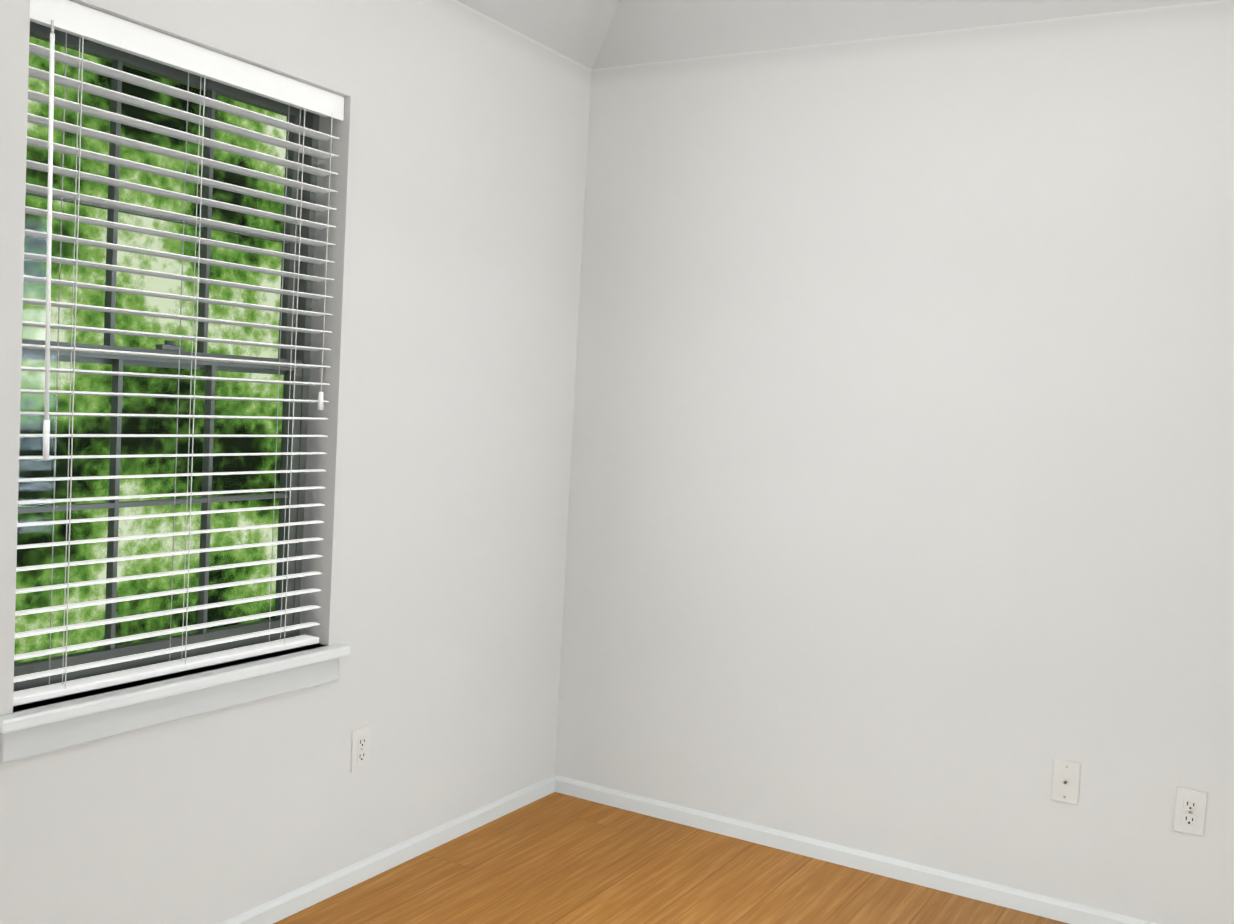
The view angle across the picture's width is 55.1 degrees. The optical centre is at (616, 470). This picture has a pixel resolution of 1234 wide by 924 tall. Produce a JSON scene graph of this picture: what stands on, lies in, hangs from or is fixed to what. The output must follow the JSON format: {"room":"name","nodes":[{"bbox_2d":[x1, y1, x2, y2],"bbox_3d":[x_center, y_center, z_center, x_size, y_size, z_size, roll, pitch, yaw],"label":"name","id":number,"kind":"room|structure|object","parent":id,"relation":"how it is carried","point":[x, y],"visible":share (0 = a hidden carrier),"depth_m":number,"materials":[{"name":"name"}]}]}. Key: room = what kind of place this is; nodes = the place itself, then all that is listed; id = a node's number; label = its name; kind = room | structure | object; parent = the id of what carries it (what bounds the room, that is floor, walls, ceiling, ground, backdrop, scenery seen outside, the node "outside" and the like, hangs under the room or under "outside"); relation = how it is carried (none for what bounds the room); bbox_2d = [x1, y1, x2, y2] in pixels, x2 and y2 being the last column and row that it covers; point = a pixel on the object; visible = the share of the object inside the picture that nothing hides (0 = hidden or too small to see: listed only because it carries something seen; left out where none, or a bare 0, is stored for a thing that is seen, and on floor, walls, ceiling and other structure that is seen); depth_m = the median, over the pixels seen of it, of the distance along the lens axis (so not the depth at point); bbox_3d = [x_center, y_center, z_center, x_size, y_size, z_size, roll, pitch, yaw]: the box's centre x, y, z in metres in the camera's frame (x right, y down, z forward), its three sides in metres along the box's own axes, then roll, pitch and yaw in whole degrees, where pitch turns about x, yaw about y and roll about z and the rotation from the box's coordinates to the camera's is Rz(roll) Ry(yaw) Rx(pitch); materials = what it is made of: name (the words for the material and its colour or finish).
{"room":"empty room","nodes":[
{"label":"empty room","id":0,"kind":"room"},
{"bbox_2d":[0,0,590,923],"bbox_3d":[-1.213,-0.125,2.362,0.180,2.540,4.260,5,4,30],"label":"wall","id":1,"kind":"structure","parent":0,"point":[456,182],"depth_m":3.19,"materials":[{"name":"paint"}]},
{"bbox_2d":[13,21,319,691],"bbox_3d":[-1.048,-0.244,2.722,0.074,1.403,0.865,5,4,30],"label":"window unit","id":2,"kind":"structure","parent":1,"relation":"in","point":[118,59],"depth_m":2.82,"materials":[{"name":"grey plastic"}]},
{"bbox_2d":[13,0,343,705],"bbox_3d":[-0.964,-0.237,2.673,0.078,1.398,0.857,5,4,30],"label":"window blind","id":3,"kind":"object","parent":2,"relation":"attached to","point":[83,22],"visible":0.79,"depth_m":2.60,"materials":[{"name":"white plastic"}]},
{"bbox_2d":[0,643,350,762],"bbox_3d":[-0.999,0.510,2.714,0.143,0.094,0.955,5,4,30],"label":"window sill","id":4,"kind":"structure","parent":1,"relation":"attached to","point":[40,729],"depth_m":2.60,"materials":[{"name":"white wood"}]},
{"bbox_2d":[350,725,370,772],"bbox_3d":[-0.693,0.754,3.200,0.009,0.115,0.070,5,4,30],"label":"electrical outlet","id":5,"kind":"object","parent":1,"relation":"attached to","point":[360,750],"visible":1,"depth_m":3.19,"materials":[{"name":"white plastic"}]},
{"bbox_2d":[220,774,554,923],"bbox_3d":[-1.198,1.121,2.387,0.014,0.054,3.900,5,4,30],"label":"baseboard","id":6,"kind":"structure","parent":1,"relation":"attached to","point":[299,899],"depth_m":3.32,"materials":[{"name":"white wood"}]},
{"bbox_2d":[274,792,1068,923],"bbox_3d":[0.643,1.363,1.313,4.660,0.100,4.260,5,4,30],"label":"floor","id":7,"kind":"structure","parent":0,"point":[556,858],"depth_m":3.32,"materials":[{"name":"laminate"}]},
{"bbox_2d":[456,0,1217,68],"bbox_3d":[0.796,-1.448,1.145,4.660,0.660,4.260,5,4,30],"label":"ceiling","id":8,"kind":"structure","parent":0,"point":[594,34],"depth_m":3.57,"materials":[{"name":"paint"}]},
{"bbox_2d":[555,0,1233,923],"bbox_3d":[1.747,-0.001,2.993,4.660,2.540,0.180,5,4,30],"label":"wall","id":9,"kind":"structure","parent":0,"point":[901,508],"depth_m":3.39,"materials":[{"name":"paint"}]},
{"bbox_2d":[555,775,1156,923],"bbox_3d":[1.631,1.240,2.984,4.300,0.054,0.014,5,4,30],"label":"baseboard","id":10,"kind":"structure","parent":9,"relation":"attached to","point":[1007,897],"depth_m":3.52,"materials":[{"name":"white wood"}]},
{"bbox_2d":[1051,759,1080,804],"bbox_3d":[1.219,0.848,3.213,0.070,0.115,0.016,5,4,30],"label":"outlet","id":11,"kind":"object","parent":9,"relation":"attached to","point":[1065,781],"visible":1,"depth_m":3.21,"materials":[{"name":"white plastic"}]},
{"bbox_2d":[1174,787,1206,835],"bbox_3d":[1.484,0.885,3.063,0.070,0.115,0.009,5,4,30],"label":"duplex electrical outlet","id":12,"kind":"object","parent":9,"relation":"attached to","point":[1190,810],"visible":1,"depth_m":3.06,"materials":[{"name":"white plastic"}]},
{"label":"outside","id":13,"kind":"structure","parent":0,"visible":0},
{"bbox_2d":[14,36,286,663],"bbox_3d":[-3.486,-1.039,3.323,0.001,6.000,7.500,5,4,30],"label":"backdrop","id":14,"kind":"structure","parent":13,"point":[29,402],"depth_m":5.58,"materials":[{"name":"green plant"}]}
]}

